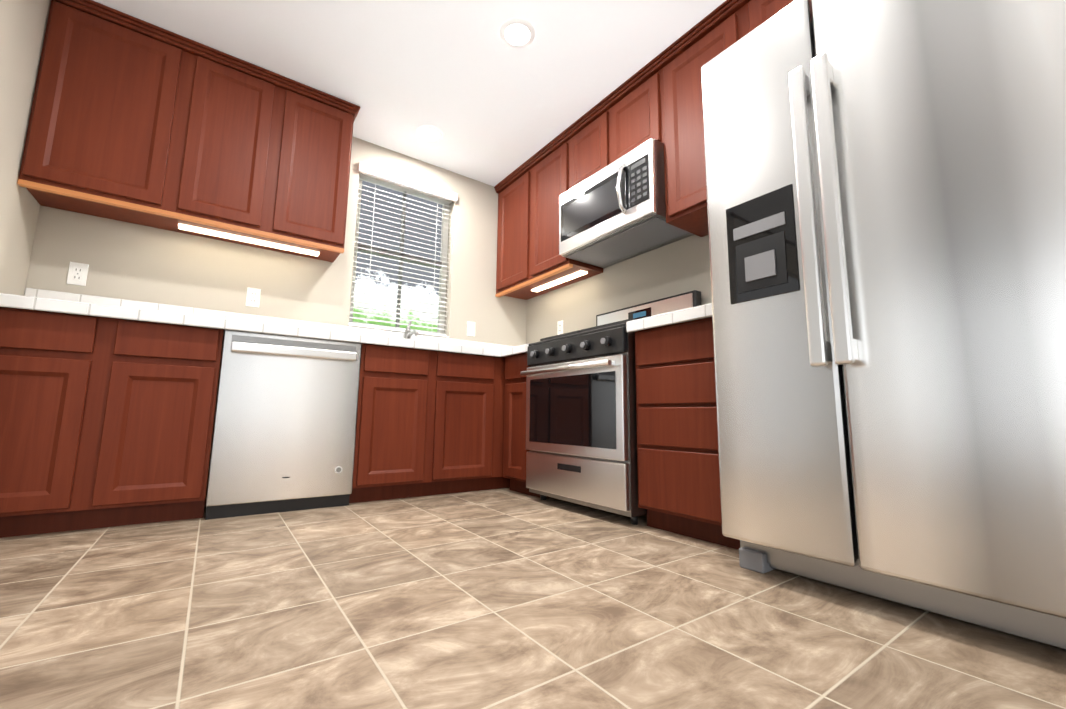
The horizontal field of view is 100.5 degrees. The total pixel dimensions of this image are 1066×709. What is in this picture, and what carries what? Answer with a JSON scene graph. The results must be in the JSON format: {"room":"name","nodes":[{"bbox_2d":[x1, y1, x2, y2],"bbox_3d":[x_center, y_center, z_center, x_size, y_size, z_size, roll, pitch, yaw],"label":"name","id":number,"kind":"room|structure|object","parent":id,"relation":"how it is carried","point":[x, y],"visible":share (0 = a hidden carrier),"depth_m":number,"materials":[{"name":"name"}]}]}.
{"room":"kitchen","nodes":[
{"label":"kitchen","id":0,"kind":"room"},
{"bbox_2d":[0,0,51,295],"bbox_3d":[-2.241,-0.529,1.767,0.120,2.440,0.920,6,-10,-35],"label":"wall","id":1,"kind":"structure","parent":0,"point":[23,24],"depth_m":1.92,"materials":[{"name":"beige paint"}]},
{"bbox_2d":[25,136,525,498],"bbox_3d":[-1.293,-0.334,3.083,3.210,2.440,0.140,6,-10,-35],"label":"wall","id":2,"kind":"structure","parent":0,"point":[129,261],"depth_m":2.77,"materials":[{"name":"beige paint"}]},
{"bbox_2d":[66,262,88,285],"bbox_3d":[-2.320,-0.411,2.259,0.070,0.116,0.008,6,-10,-35],"label":"electrical outlet","id":3,"kind":"object","parent":2,"relation":"attached to","point":[77,273],"visible":1,"depth_m":2.26,"materials":[{"name":"white plastic"}]},
{"bbox_2d":[17,0,192,231],"bbox_3d":[-2.141,-1.199,2.289,0.517,0.932,0.331,6,-10,-35],"label":"upper cabinet","id":4,"kind":"object","parent":2,"relation":"attached to","point":[133,120],"depth_m":2.16,"materials":[{"name":"brown wood"}]},
{"bbox_2d":[173,40,284,248],"bbox_3d":[-1.757,-1.156,2.560,0.426,0.932,0.331,6,-10,-35],"label":"upper cabinet","id":5,"kind":"object","parent":2,"relation":"attached to","point":[227,166],"depth_m":2.44,"materials":[{"name":"brown wood"}]},
{"bbox_2d":[245,287,260,307],"bbox_3d":[-1.701,-0.347,2.697,0.070,0.116,0.008,6,-10,-35],"label":"electrical outlet","id":6,"kind":"object","parent":2,"relation":"attached to","point":[253,297],"visible":1,"depth_m":2.69,"materials":[{"name":"white plastic"}]},
{"bbox_2d":[265,80,356,261],"bbox_3d":[-1.415,-1.119,2.802,0.416,0.932,0.331,6,-10,-35],"label":"upper cabinet","id":7,"kind":"object","parent":2,"relation":"attached to","point":[311,182],"depth_m":2.68,"materials":[{"name":"brown wood"}]},
{"bbox_2d":[349,177,448,337],"bbox_3d":[-0.982,-0.733,3.357,0.740,1.187,0.135,6,-10,-35],"label":"window","id":8,"kind":"structure","parent":2,"relation":"in","point":[444,241],"depth_m":3.41,"materials":[{"name":"white paint"}]},
{"bbox_2d":[349,162,457,335],"bbox_3d":[-0.961,-0.751,3.330,0.768,1.167,0.125,6,-10,-35],"label":"window blinds","id":9,"kind":"object","parent":8,"relation":"attached to","point":[396,181],"visible":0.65,"depth_m":3.33,"materials":[{"name":"white plastic"}]},
{"bbox_2d":[467,321,474,336],"bbox_3d":[-0.494,-0.204,3.549,0.070,0.116,0.008,6,-10,-35],"label":"electrical outlet","id":10,"kind":"object","parent":2,"relation":"attached to","point":[470,328],"visible":1,"depth_m":3.54,"materials":[{"name":"white plastic"}]},
{"bbox_2d":[93,0,725,185],"bbox_3d":[-0.938,-2.200,-1.277,8.300,0.060,8.300,6,-10,-35],"label":"ceiling","id":11,"kind":"structure","parent":0,"point":[478,92],"depth_m":2.44,"materials":[{"name":"white paint"}]},
{"bbox_2d":[417,125,442,141],"bbox_3d":[-0.724,-1.550,3.119,0.184,0.008,0.184,6,-10,-35],"label":"recessed light","id":12,"kind":"object","parent":11,"relation":"in","point":[429,133],"visible":1,"depth_m":3.11,"materials":[{"name":"white"}]},
{"bbox_2d":[500,18,534,47],"bbox_3d":[-0.081,-1.657,2.295,0.184,0.008,0.184,6,-10,-35],"label":"recessed light","id":13,"kind":"object","parent":11,"relation":"in","point":[517,31],"visible":1,"depth_m":2.28,"materials":[{"name":"white"}]},
{"bbox_2d":[0,488,1065,708],"bbox_3d":[-0.967,0.286,-1.624,8.300,0.080,8.300,6,-10,-35],"label":"floor","id":14,"kind":"structure","parent":0,"point":[504,598],"depth_m":1.02,"materials":[{"name":"tile"}]},
{"bbox_2d":[0,307,223,537],"bbox_3d":[-1.964,0.304,2.048,0.797,0.875,0.607,6,-10,-35],"label":"base cabinet","id":15,"kind":"object","parent":14,"relation":"on","point":[106,422],"visible":0.98,"depth_m":1.83,"materials":[{"name":"brown wood"}]},
{"bbox_2d":[205,329,361,519],"bbox_3d":[-1.360,0.365,2.427,0.623,0.872,0.632,6,-10,-35],"label":"dishwasher","id":16,"kind":"object","parent":14,"relation":"on","point":[284,435],"visible":0.98,"depth_m":2.19,"materials":[{"name":"silver metal"}]},
{"bbox_2d":[453,355,509,490],"bbox_3d":[-0.157,0.504,3.338,0.628,0.876,0.588,6,-10,-35],"label":"base cabinet","id":17,"kind":"object","parent":14,"relation":"on","point":[478,408],"depth_m":2.84,"materials":[{"name":"brown wood"}]},
{"bbox_2d":[0,288,513,356],"bbox_3d":[-1.075,-0.103,2.720,2.942,0.416,0.644,6,-10,-35],"label":"countertop","id":18,"kind":"structure","parent":17,"relation":"on","point":[59,302],"depth_m":2.29,"materials":[{"name":"tile"}]},
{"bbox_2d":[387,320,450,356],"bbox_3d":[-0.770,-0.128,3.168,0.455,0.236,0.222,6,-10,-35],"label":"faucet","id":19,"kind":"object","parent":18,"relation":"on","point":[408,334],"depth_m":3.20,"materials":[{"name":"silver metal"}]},
{"bbox_2d":[503,352,547,497],"bbox_3d":[0.137,0.454,2.952,0.607,0.875,0.342,6,-10,-35],"label":"base cabinet","id":20,"kind":"object","parent":14,"relation":"on","point":[514,453],"visible":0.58,"depth_m":2.80,"materials":[{"name":"brown wood"}]},
{"bbox_2d":[501,344,528,356],"bbox_3d":[0.136,-0.072,3.003,0.644,0.203,0.319,6,-10,-35],"label":"countertop","id":21,"kind":"structure","parent":20,"relation":"on","point":[515,350],"depth_m":2.79,"materials":[{"name":"tile"}]},
{"bbox_2d":[520,290,701,524],"bbox_3d":[0.412,0.242,2.474,0.693,1.170,0.779,6,-10,-35],"label":"range","id":22,"kind":"object","parent":14,"relation":"on","point":[581,432],"visible":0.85,"depth_m":2.21,"materials":[{"name":"silver metal"}]},
{"bbox_2d":[635,317,739,549],"bbox_3d":[0.848,0.325,1.966,0.607,0.875,0.510,6,-10,-35],"label":"base cabinet","id":23,"kind":"object","parent":14,"relation":"on","point":[678,462],"visible":0.46,"depth_m":1.81,"materials":[{"name":"brown wood"}]},
{"bbox_2d":[626,303,711,332],"bbox_3d":[0.839,-0.200,2.029,0.644,0.203,0.512,6,-10,-35],"label":"countertop","id":24,"kind":"structure","parent":23,"relation":"on","point":[686,315],"depth_m":1.84,"materials":[{"name":"tile"}]},
{"bbox_2d":[701,0,1065,648],"bbox_3d":[1.153,-0.214,1.370,0.818,1.785,0.889,6,-10,-35],"label":"fridge","id":25,"kind":"object","parent":14,"relation":"on","point":[886,192],"visible":1,"depth_m":1.10,"materials":[{"name":"silver metal"}]},
{"bbox_2d":[526,235,711,343],"bbox_3d":[0.925,-0.373,2.620,0.140,2.440,3.195,6,-10,-35],"label":"wall","id":26,"kind":"structure","parent":0,"point":[676,267],"depth_m":2.95,"materials":[{"name":"beige paint"}]},
{"bbox_2d":[495,164,558,299],"bbox_3d":[-0.040,-0.982,3.666,0.331,0.932,0.504,6,-10,-35],"label":"upper cabinet","id":27,"kind":"object","parent":26,"relation":"attached to","point":[511,281],"depth_m":3.58,"materials":[{"name":"brown wood"}]},
{"bbox_2d":[557,320,562,334],"bbox_3d":[0.213,-0.207,3.473,0.008,0.116,0.070,6,-10,-35],"label":"electrical outlet","id":28,"kind":"object","parent":26,"relation":"attached to","point":[559,327],"visible":0.92,"depth_m":3.47,"materials":[{"name":"white plastic"}]},
{"bbox_2d":[526,132,602,287],"bbox_3d":[0.237,-1.032,3.282,0.331,0.932,0.449,6,-10,-35],"label":"upper cabinet","id":29,"kind":"object","parent":26,"relation":"attached to","point":[544,171],"depth_m":3.24,"materials":[{"name":"brown wood"}]},
{"bbox_2d":[566,100,605,179],"bbox_3d":[0.483,-1.302,2.976,0.331,0.477,0.388,6,-10,-35],"label":"upper cabinet","id":30,"kind":"object","parent":26,"relation":"attached to","point":[585,140],"depth_m":2.90,"materials":[{"name":"brown wood"}]},
{"bbox_2d":[550,128,689,267],"bbox_3d":[0.540,-0.880,2.717,0.460,0.422,0.773,6,-10,-35],"label":"microwave","id":31,"kind":"object","parent":26,"relation":"attached to","point":[617,175],"depth_m":2.61,"materials":[{"name":"silver metal"}]},
{"bbox_2d":[606,60,661,151],"bbox_3d":[0.710,-1.343,2.661,0.331,0.477,0.392,6,-10,-35],"label":"upper cabinet","id":32,"kind":"object","parent":26,"relation":"attached to","point":[637,105],"depth_m":2.57,"materials":[{"name":"brown wood"}]},
{"bbox_2d":[658,0,741,236],"bbox_3d":[0.953,-1.162,2.290,0.331,0.932,0.452,6,-10,-35],"label":"upper cabinet","id":33,"kind":"object","parent":26,"relation":"attached to","point":[684,191],"depth_m":2.26,"materials":[{"name":"brown wood"}]},
{"bbox_2d":[738,0,794,37],"bbox_3d":[1.236,-1.441,1.932,0.331,0.472,0.514,6,-10,-35],"label":"upper cabinet","id":34,"kind":"object","parent":26,"relation":"attached to","point":[751,13],"depth_m":1.99,"materials":[{"name":"brown wood"}]},
{"label":"outside","id":35,"kind":"structure","parent":0,"visible":0},
{"bbox_2d":[353,181,441,331],"bbox_3d":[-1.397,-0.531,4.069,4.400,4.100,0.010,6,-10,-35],"label":"view","id":36,"kind":"structure","parent":35,"point":[397,225],"depth_m":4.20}
]}

